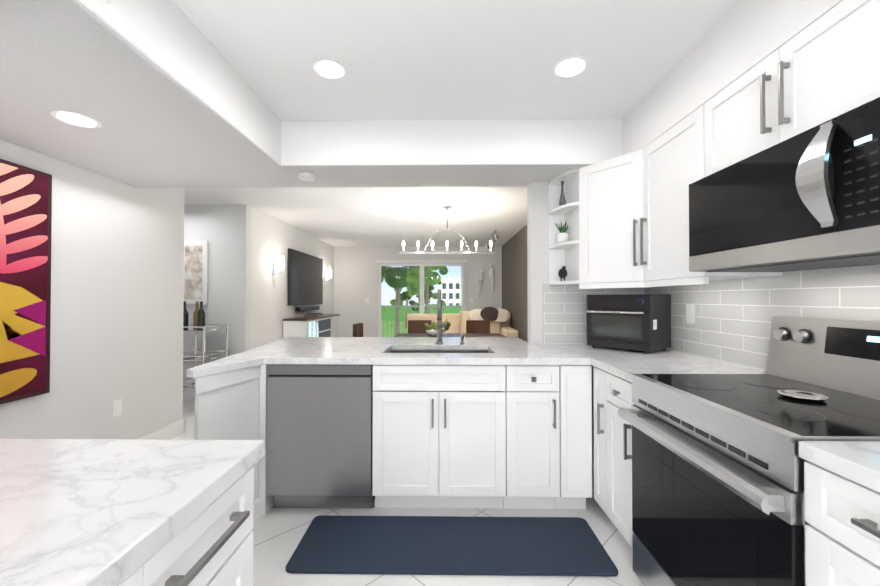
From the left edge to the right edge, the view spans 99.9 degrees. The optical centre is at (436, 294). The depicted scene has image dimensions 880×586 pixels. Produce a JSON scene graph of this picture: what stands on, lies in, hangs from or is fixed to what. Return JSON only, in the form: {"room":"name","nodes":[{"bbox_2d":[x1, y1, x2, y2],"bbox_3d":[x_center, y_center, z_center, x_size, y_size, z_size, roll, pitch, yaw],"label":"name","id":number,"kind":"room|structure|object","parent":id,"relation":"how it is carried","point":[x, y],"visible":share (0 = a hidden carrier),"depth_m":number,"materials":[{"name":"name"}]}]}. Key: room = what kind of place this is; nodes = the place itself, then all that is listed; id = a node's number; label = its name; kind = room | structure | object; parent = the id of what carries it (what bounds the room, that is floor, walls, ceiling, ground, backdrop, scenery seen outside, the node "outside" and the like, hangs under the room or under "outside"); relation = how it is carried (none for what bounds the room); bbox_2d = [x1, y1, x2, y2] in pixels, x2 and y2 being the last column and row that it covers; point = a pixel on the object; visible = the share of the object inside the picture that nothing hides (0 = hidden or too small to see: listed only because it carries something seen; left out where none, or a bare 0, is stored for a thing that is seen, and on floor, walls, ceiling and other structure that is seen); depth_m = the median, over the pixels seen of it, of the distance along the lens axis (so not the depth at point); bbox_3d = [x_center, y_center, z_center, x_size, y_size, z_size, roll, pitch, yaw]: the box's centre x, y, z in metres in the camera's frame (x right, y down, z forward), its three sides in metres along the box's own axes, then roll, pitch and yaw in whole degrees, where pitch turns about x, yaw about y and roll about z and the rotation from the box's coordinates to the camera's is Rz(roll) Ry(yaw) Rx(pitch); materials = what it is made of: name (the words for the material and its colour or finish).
{"room":"kitchen","nodes":[
{"label":"kitchen","id":0,"kind":"room"},
{"bbox_2d":[0,139,183,438],"bbox_3d":[-2.454,0.051,0.902,0.120,2.400,5.100,0,-1,1],"label":"wall","id":1,"kind":"structure","parent":0,"point":[117,286],"depth_m":2.67,"materials":[{"name":"white paint"}]},
{"bbox_2d":[0,159,51,403],"bbox_3d":[-2.358,-0.073,1.712,0.050,1.315,1.050,0,-1,1],"label":"canvas art","id":2,"kind":"object","parent":1,"relation":"attached to","point":[25,246],"visible":1,"depth_m":2.09,"materials":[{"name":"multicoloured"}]},
{"bbox_2d":[113,399,121,416],"bbox_3d":[-2.366,0.840,2.742,0.008,0.116,0.072,0,-1,1],"label":"electrical outlet","id":3,"kind":"object","parent":1,"relation":"attached to","point":[117,407],"visible":1,"depth_m":2.74,"materials":[{"name":"white plastic"}]},
{"bbox_2d":[138,418,184,439],"bbox_3d":[-2.397,1.188,0.896,0.034,0.125,5.114,0,-1,1],"label":"baseboard","id":4,"kind":"structure","parent":1,"relation":"attached to","point":[170,431],"depth_m":3.24,"materials":[{"name":"white wood"}]},
{"bbox_2d":[183,205,250,383],"bbox_3d":[-3.721,0.090,4.628,2.750,2.400,0.120,0,-1,1],"label":"wall","id":5,"kind":"structure","parent":0,"point":[224,231],"depth_m":4.54,"materials":[{"name":"white paint"}]},
{"bbox_2d":[183,390,193,399],"bbox_3d":[-3.672,1.226,4.549,2.610,0.125,0.014,0,-1,1],"label":"baseboard","id":6,"kind":"structure","parent":5,"relation":"attached to","point":[187,394],"depth_m":4.53,"materials":[{"name":"white"}]},
{"bbox_2d":[184,241,207,303],"bbox_3d":[-2.977,-0.271,4.545,0.320,0.780,0.032,0,-1,1],"label":"framed picture","id":7,"kind":"object","parent":5,"relation":"attached to","point":[195,271],"visible":0.82,"depth_m":4.53,"materials":[{"name":"white paper"}]},
{"bbox_2d":[251,207,333,348],"bbox_3d":[-2.382,0.109,6.461,0.120,2.400,3.580,0,-1,1],"label":"wall","id":8,"kind":"structure","parent":0,"point":[272,238],"depth_m":5.33,"materials":[{"name":"white paint"}]},
{"bbox_2d":[272,256,283,279],"bbox_3d":[-2.260,-0.323,5.274,0.155,0.440,0.110,0,-1,1],"label":"sconce","id":9,"kind":"object","parent":8,"relation":"attached to","point":[279,262],"depth_m":5.24,"materials":[{"name":"white glass"}]},
{"bbox_2d":[287,248,322,305],"bbox_3d":[-2.282,-0.265,6.528,0.053,0.890,1.550,0,-1,1],"label":"wall-mounted tv","id":10,"kind":"object","parent":8,"relation":"attached to","point":[305,278],"visible":1,"depth_m":6.32,"materials":[{"name":"black plastic"}]},
{"bbox_2d":[295,306,319,310],"bbox_3d":[-2.264,0.245,6.523,0.090,0.070,0.950,0,-1,1],"label":"soundbar","id":11,"kind":"object","parent":8,"relation":"attached to","point":[308,308],"visible":1,"depth_m":6.36,"materials":[{"name":"black plastic"}]},
{"bbox_2d":[323,269,331,283],"bbox_3d":[-2.230,-0.299,7.573,0.155,0.440,0.110,0,-1,1],"label":"sconce","id":12,"kind":"object","parent":8,"relation":"attached to","point":[328,271],"depth_m":7.54,"materials":[{"name":"white glass"}]},
{"bbox_2d":[184,186,526,246],"bbox_3d":[-1.717,-1.150,5.640,6.490,0.100,5.470,0,-1,1],"label":"ceiling","id":13,"kind":"structure","parent":0,"point":[366,216],"depth_m":4.87,"materials":[{"name":"white paint"}]},
{"bbox_2d":[399,205,494,253],"bbox_3d":[0.130,-0.812,4.627,1.190,0.597,0.120,0,-1,1],"label":"chandelier","id":14,"kind":"object","parent":13,"relation":"hanging from","point":[475,251],"visible":1,"depth_m":4.62,"materials":[{"name":"silver metal"}]},
{"bbox_2d":[484,228,498,248],"bbox_3d":[1.017,-1.010,6.918,0.106,0.153,1.600,0,-1,1],"label":"track light","id":15,"kind":"object","parent":13,"relation":"attached to","point":[494,233],"visible":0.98,"depth_m":6.69,"materials":[{"name":"silver metal"}]},
{"bbox_2d":[170,400,643,585],"bbox_3d":[-1.494,1.325,3.236,7.400,0.100,10.220,0,-1,1],"label":"floor","id":16,"kind":"structure","parent":0,"point":[278,534],"depth_m":1.84,"materials":[{"name":"tile"}]},
{"bbox_2d":[119,543,166,585],"bbox_3d":[-1.013,0.811,0.219,1.170,0.864,0.668,0,-1,1],"label":"base cabinet","id":17,"kind":"object","parent":16,"relation":"on","point":[153,572],"depth_m":0.55,"materials":[{"name":"white wood"}]},
{"bbox_2d":[183,324,228,400],"bbox_3d":[-2.720,0.814,4.247,0.437,0.933,0.497,0,-1,1],"label":"bar cart","id":18,"kind":"object","parent":16,"relation":"on","point":[203,357],"visible":0.33,"depth_m":4.21,"materials":[{"name":"silver metal"}]},
{"bbox_2d":[183,301,194,329],"bbox_3d":[-2.786,0.235,4.194,0.195,0.315,0.075,1,-1,-41],"label":"bottle","id":19,"kind":"object","parent":18,"relation":"on","point":[185,313],"depth_m":4.14,"materials":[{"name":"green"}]},
{"bbox_2d":[195,301,204,329],"bbox_3d":[-2.642,0.234,4.153,0.073,0.315,0.073,0,-1,-14],"label":"bottle","id":20,"kind":"object","parent":18,"relation":"on","point":[198,317],"depth_m":4.14,"materials":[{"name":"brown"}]},
{"bbox_2d":[167,466,253,585],"bbox_3d":[-1.007,0.816,0.675,1.170,0.864,0.360,0,-1,1],"label":"base cabinet","id":21,"kind":"object","parent":16,"relation":"on","point":[211,544],"depth_m":0.72,"materials":[{"name":"white wood"}]},
{"bbox_2d":[0,439,264,585],"bbox_3d":[-1.027,0.356,0.060,1.216,0.039,1.660,0,-1,1],"label":"countertop","id":22,"kind":"structure","parent":21,"relation":"on","point":[95,512],"depth_m":0.62,"materials":[{"name":"stone"}]},
{"bbox_2d":[194,364,269,520],"bbox_3d":[-1.112,0.829,1.938,0.266,0.864,0.354,0,-1,1],"label":"base cabinet","id":23,"kind":"object","parent":16,"relation":"on","point":[230,405],"depth_m":1.98,"materials":[{"name":"white wood"}]},
{"bbox_2d":[270,496,273,509],"bbox_3d":[-1.105,0.835,2.495,0.266,0.864,0.760,0,-1,1],"label":"base cabinet","id":24,"kind":"object","parent":16,"relation":"on","point":[271,497],"depth_m":2.19,"materials":[{"name":"white wood"}]},
{"bbox_2d":[266,364,374,507],"bbox_3d":[-0.670,0.834,2.403,0.597,0.857,0.592,0,-1,1],"label":"dishwasher","id":25,"kind":"object","parent":24,"relation":"in","point":[319,443],"visible":0.81,"depth_m":2.11,"materials":[{"name":"grey metal"}]},
{"bbox_2d":[283,314,339,338],"bbox_3d":[-2.117,0.841,6.450,0.370,0.935,1.800,0,-1,1],"label":"tv console","id":26,"kind":"object","parent":16,"relation":"on","point":[325,325],"visible":0.46,"depth_m":5.86,"materials":[{"name":"white wood"}]},
{"bbox_2d":[304,313,322,316],"bbox_3d":[-2.127,0.345,6.405,0.230,0.054,0.320,0,-1,1],"label":"books","id":27,"kind":"object","parent":26,"relation":"on","point":[313,314],"visible":1,"depth_m":6.27,"materials":[{"name":"brown paper"}]},
{"bbox_2d":[353,323,362,336],"bbox_3d":[-0.776,0.824,4.542,0.480,0.930,0.420,0,-1,1],"label":"dining chair","id":28,"kind":"object","parent":16,"relation":"on","point":[357,329],"visible":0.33,"depth_m":4.61,"materials":[{"name":"brown wood"}]},
{"bbox_2d":[408,320,431,332],"bbox_3d":[-0.256,0.840,5.335,0.420,0.915,0.480,0,-1,1],"label":"dining chair","id":29,"kind":"object","parent":16,"relation":"on","point":[415,326],"visible":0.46,"depth_m":5.53,"materials":[{"name":"brown wood"}]},
{"bbox_2d":[394,333,504,336],"bbox_3d":[0.164,0.907,4.559,1.400,0.765,1.000,0,-1,1],"label":"dining table","id":30,"kind":"object","parent":16,"relation":"on","point":[450,335],"visible":0.15,"depth_m":4.76,"materials":[{"name":"brown wood"}]},
{"bbox_2d":[424,321,450,336],"bbox_3d":[0.005,0.431,4.666,0.343,0.187,0.260,0,-1,1],"label":"centerpiece plant","id":31,"kind":"object","parent":30,"relation":"on","point":[431,329],"visible":0.75,"depth_m":4.63,"materials":[{"name":"green plant"}]},
{"bbox_2d":[285,515,617,575],"bbox_3d":[0.066,1.252,1.871,1.515,0.015,0.426,0,-1,1],"label":"kitchen mat","id":32,"kind":"object","parent":16,"relation":"on","point":[462,545],"visible":1,"depth_m":1.82,"materials":[{"name":"blue"}]},
{"bbox_2d":[407,307,518,337],"bbox_3d":[0.412,0.766,6.747,1.960,1.092,1.020,0,-1,1],"label":"sectional sofa","id":33,"kind":"object","parent":16,"relation":"on","point":[499,319],"visible":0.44,"depth_m":6.83,"materials":[{"name":"beige fabric"}]},
{"bbox_2d":[466,320,489,332],"bbox_3d":[0.614,0.840,5.324,0.420,0.915,0.480,0,-1,1],"label":"dining chair","id":34,"kind":"object","parent":16,"relation":"on","point":[477,326],"visible":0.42,"depth_m":5.51,"materials":[{"name":"brown wood"}]},
{"bbox_2d":[482,350,545,508],"bbox_3d":[0.519,0.834,2.404,0.365,0.864,0.620,0,-1,1],"label":"base cabinet","id":35,"kind":"object","parent":16,"relation":"on","point":[488,436],"depth_m":2.10,"materials":[{"name":"white wood"}]},
{"bbox_2d":[187,337,769,382],"bbox_3d":[0.125,0.381,2.432,2.838,0.039,1.566,0,-1,1],"label":"countertop","id":36,"kind":"structure","parent":35,"relation":"on","point":[622,363],"depth_m":2.15,"materials":[{"name":"stone"}]},
{"bbox_2d":[389,350,489,352],"bbox_3d":[0.017,0.505,2.485,0.716,0.201,0.416,0,-1,1],"label":"sink basin","id":37,"kind":"object","parent":36,"relation":"in","point":[421,351],"visible":0.08,"depth_m":2.69,"materials":[{"name":"silver metal"}]},
{"bbox_2d":[436,289,447,343],"bbox_3d":[0.035,0.162,2.674,0.088,0.404,0.195,0,-1,1],"label":"faucet","id":38,"kind":"object","parent":36,"relation":"on","point":[440,330],"visible":1,"depth_m":2.72,"materials":[{"name":"silver metal"}]},
{"bbox_2d":[460,334,464,343],"bbox_3d":[0.190,0.330,2.718,0.036,0.070,0.069,0,-1,1],"label":"soap dispenser","id":39,"kind":"object","parent":36,"relation":"on","point":[462,339],"visible":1,"depth_m":2.73,"materials":[{"name":"silver metal"}]},
{"bbox_2d":[587,294,670,353],"bbox_3d":[1.260,0.181,2.457,0.338,0.360,0.407,0,-1,-37],"label":"toaster oven","id":40,"kind":"object","parent":36,"relation":"on","point":[640,322],"visible":0.98,"depth_m":2.34,"materials":[{"name":"black plastic"}]},
{"bbox_2d":[546,365,591,508],"bbox_3d":[0.762,0.834,2.399,0.242,0.864,0.624,0,-1,1],"label":"base cabinet","id":41,"kind":"object","parent":16,"relation":"on","point":[568,387],"depth_m":2.09,"materials":[{"name":"white wood"}]},
{"bbox_2d":[597,368,635,548],"bbox_3d":[1.189,0.828,1.798,0.620,0.864,0.335,0,-1,1],"label":"base cabinet","id":42,"kind":"object","parent":16,"relation":"on","point":[614,434],"depth_m":1.84,"materials":[{"name":"white wood"}]},
{"bbox_2d":[618,317,879,585],"bbox_3d":[1.157,0.673,1.250,0.740,1.162,0.751,0,-1,1],"label":"range","id":43,"kind":"object","parent":16,"relation":"on","point":[717,480],"visible":0.96,"depth_m":1.22,"materials":[{"name":"silver metal"}]},
{"bbox_2d":[777,390,828,400],"bbox_3d":[1.212,0.337,1.229,0.124,0.012,0.124,0,-1,1],"label":"spoon rest","id":44,"kind":"object","parent":43,"relation":"on","point":[803,395],"visible":1,"depth_m":1.23,"materials":[{"name":"silver metal"}]},
{"bbox_2d":[804,461,879,585],"bbox_3d":[1.170,0.813,0.378,0.620,0.864,0.978,0,-1,1],"label":"base cabinet","id":45,"kind":"object","parent":16,"relation":"on","point":[842,532],"depth_m":0.80,"materials":[{"name":"white wood"}]},
{"bbox_2d":[798,441,879,492],"bbox_3d":[1.173,0.352,-0.404,0.669,0.039,2.551,0,-1,1],"label":"countertop","id":46,"kind":"structure","parent":45,"relation":"on","point":[857,462],"depth_m":0.80,"materials":[{"name":"stone"}]},
{"bbox_2d":[334,246,501,336],"bbox_3d":[-0.428,0.128,8.285,3.980,2.400,0.120,0,-1,1],"label":"wall","id":47,"kind":"structure","parent":0,"point":[356,276],"depth_m":8.24,"materials":[{"name":"white paint"}]},
{"bbox_2d":[329,265,472,302],"bbox_3d":[-0.746,-0.224,8.058,3.110,0.820,0.350,0,-1,1],"label":"switch plates","id":48,"kind":"object","parent":47,"relation":"attached to","point":[367,299],"visible":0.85,"depth_m":8.20,"materials":[{"name":"white plastic"}]},
{"bbox_2d":[379,264,464,336],"bbox_3d":[-0.330,0.318,8.282,1.935,2.020,0.060,0,-1,1],"label":"window","id":49,"kind":"structure","parent":47,"relation":"in","point":[422,292],"depth_m":8.27,"materials":[{"name":"white"}]},
{"bbox_2d":[376,260,467,310],"bbox_3d":[-0.331,0.272,8.183,2.035,2.070,0.060,0,-1,1],"label":"curtain","id":50,"kind":"object","parent":47,"relation":"hanging from","point":[462,262],"visible":0.75,"depth_m":8.16,"materials":[{"name":"white fabric"}]},
{"bbox_2d":[478,268,483,295],"bbox_3d":[0.979,-0.268,8.171,0.143,0.651,0.070,0,-1,1],"label":"wall art","id":51,"kind":"object","parent":47,"relation":"attached to","point":[481,276],"depth_m":8.15,"materials":[{"name":"white"}]},
{"bbox_2d":[488,263,493,292],"bbox_3d":[1.203,-0.368,8.169,0.143,0.651,0.070,0,-1,1],"label":"wall art","id":52,"kind":"object","parent":47,"relation":"attached to","point":[491,270],"depth_m":8.15,"materials":[{"name":"white"}]},
{"bbox_2d":[0,0,842,187],"bbox_3d":[-0.438,-1.057,0.612,3.920,0.390,4.550,0,-1,1],"label":"ceiling","id":53,"kind":"structure","parent":0,"point":[449,82],"depth_m":1.80,"materials":[{"name":"white paint"}]},
{"bbox_2d":[50,110,101,127],"bbox_3d":[-1.743,-0.847,1.792,0.179,0.004,0.179,0,-1,-5],"label":"recessed light","id":54,"kind":"object","parent":53,"relation":"in","point":[69,117],"depth_m":1.78,"materials":[{"name":"white"}]},
{"bbox_2d":[298,172,315,180],"bbox_3d":[-0.912,-0.827,2.601,0.120,0.030,0.120,0,-1,1],"label":"smoke detector","id":55,"kind":"object","parent":53,"relation":"attached to","point":[305,176],"visible":1,"depth_m":2.56,"materials":[{"name":"white plastic"}]},
{"bbox_2d":[311,58,347,79],"bbox_3d":[-0.542,-1.136,1.869,0.179,0.004,0.179,0,-1,-5],"label":"recessed light","id":56,"kind":"object","parent":53,"relation":"in","point":[326,68],"depth_m":1.86,"materials":[{"name":"white"}]},
{"bbox_2d":[551,56,589,78],"bbox_3d":[0.668,-1.136,1.853,0.179,0.004,0.179,0,-1,-5],"label":"recessed light","id":57,"kind":"object","parent":53,"relation":"in","point":[563,68],"depth_m":1.85,"materials":[{"name":"white"}]},
{"bbox_2d":[502,225,527,341],"bbox_3d":[1.466,0.099,5.526,0.120,2.400,5.350,0,-1,1],"label":"wall","id":58,"kind":"structure","parent":0,"point":[514,279],"depth_m":6.59,"materials":[{"name":"grey paint"}]},
{"bbox_2d":[527,182,594,465],"bbox_3d":[1.186,0.071,2.804,0.970,2.400,0.100,0,-1,1],"label":"wall","id":59,"kind":"structure","parent":0,"point":[537,243],"depth_m":2.76,"materials":[{"name":"white paint"}]},
{"bbox_2d":[543,284,644,343],"bbox_3d":[1.170,0.143,2.749,0.760,0.445,0.008,0,-1,1],"label":"backsplash","id":60,"kind":"structure","parent":59,"relation":"attached to","point":[565,308],"depth_m":2.75,"materials":[{"name":"tile"}]},
{"bbox_2d":[572,150,671,287],"bbox_3d":[1.244,-0.457,2.420,0.598,0.768,0.672,0,-1,1],"label":"upper cabinet","id":61,"kind":"object","parent":59,"relation":"attached to","point":[634,214],"depth_m":2.29,"materials":[{"name":"white wood"}]},
{"bbox_2d":[548,169,579,284],"bbox_3d":[0.894,-0.455,2.613,0.125,0.768,0.295,0,-1,1],"label":"shelf unit","id":62,"kind":"object","parent":61,"relation":"attached to","point":[566,254],"visible":0.92,"depth_m":2.65,"materials":[{"name":"white wood"}]},
{"bbox_2d":[555,222,568,242],"bbox_3d":[0.897,-0.447,2.653,0.105,0.172,0.108,0,-1,1],"label":"decorative plant","id":63,"kind":"object","parent":62,"relation":"on","point":[562,236],"visible":1,"depth_m":2.62,"materials":[{"name":"green plant"}]},
{"bbox_2d":[558,266,566,280],"bbox_3d":[0.902,-0.148,2.647,0.064,0.114,0.051,0,-1,1],"label":"decorative sculpture","id":64,"kind":"object","parent":62,"relation":"on","point":[562,273],"visible":0.96,"depth_m":2.63,"materials":[{"name":"black ceramic"}]},
{"bbox_2d":[559,181,565,205],"bbox_3d":[0.902,-0.714,2.653,0.052,0.195,0.052,0,-1,1],"label":"decorative vase","id":65,"kind":"object","parent":62,"relation":"on","point":[562,200],"visible":0.73,"depth_m":2.64,"materials":[{"name":"grey"}]},
{"bbox_3d":[1.581,0.047,0.524,0.120,2.400,4.450,0,-1,1],"label":"wall","id":66,"kind":"structure","parent":0,"visible":0},
{"bbox_2d":[686,304,694,323],"bbox_3d":[1.532,0.117,2.236,0.007,0.115,0.075,0,-1,1],"label":"outlet","id":67,"kind":"object","parent":66,"relation":"attached to","point":[690,314],"visible":1,"depth_m":2.23,"materials":[{"name":"white plastic"}]},
{"bbox_2d":[640,104,782,283],"bbox_3d":[1.345,-0.462,1.915,0.382,0.768,0.551,0,-1,1],"label":"upper cabinet","id":68,"kind":"object","parent":66,"relation":"attached to","point":[673,161],"depth_m":1.89,"materials":[{"name":"white wood"}]},
{"bbox_2d":[645,265,879,370],"bbox_3d":[1.517,0.104,0.524,0.008,0.475,4.450,0,-1,1],"label":"backsplash","id":69,"kind":"structure","parent":66,"relation":"attached to","point":[733,321],"depth_m":1.77,"materials":[{"name":"tile"}]},
{"bbox_2d":[704,0,879,177],"bbox_3d":[1.355,-0.674,1.274,0.347,0.358,0.732,0,-1,1],"label":"upper cabinet","id":70,"kind":"object","parent":66,"relation":"attached to","point":[830,69],"depth_m":1.21,"materials":[{"name":"white wood"}]},
{"bbox_2d":[689,97,879,271],"bbox_3d":[1.289,-0.296,1.271,0.480,0.389,0.728,0,-1,1],"label":"microwave","id":71,"kind":"object","parent":70,"relation":"attached to","point":[809,199],"visible":1,"depth_m":1.15,"materials":[{"name":"black plastic"}]},
{"label":"outside","id":72,"kind":"structure","parent":0,"visible":0},
{"bbox_2d":[381,307,460,336],"bbox_3d":[0.921,3.611,73.240,120.000,3.195,129.880,0,-1,1],"label":"ground","id":73,"kind":"structure","parent":72,"point":[401,319],"depth_m":70.18,"materials":[{"name":"green plant"}]},
{"bbox_2d":[381,266,447,335],"bbox_3d":[0.213,-1.490,42.661,37.094,12.375,44.226,0,-1,1],"label":"trees","id":74,"kind":"object","parent":73,"relation":"on","point":[398,300],"depth_m":26.59,"materials":[{"name":"green plant"}]},
{"bbox_2d":[381,305,460,336],"bbox_3d":[-0.153,0.822,10.135,5.500,1.050,0.040,0,-1,1],"label":"railing","id":75,"kind":"object","parent":73,"relation":"on","point":[427,306],"depth_m":10.13,"materials":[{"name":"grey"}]},
{"bbox_2d":[439,279,460,304],"bbox_3d":[3.924,0.531,104.153,6.400,9.600,8.050,0,-1,1],"label":"building","id":76,"kind":"structure","parent":73,"relation":"on","point":[456,283],"depth_m":100.17,"materials":[{"name":"white"}]},
{"bbox_2d":[381,266,460,304],"bbox_3d":[2.163,-40.493,168.889,400.000,93.000,0.500,0,-1,1],"label":"sky","id":77,"kind":"structure","parent":72,"point":[392,292],"depth_m":168.37,"materials":[{"name":"white"}]}
]}

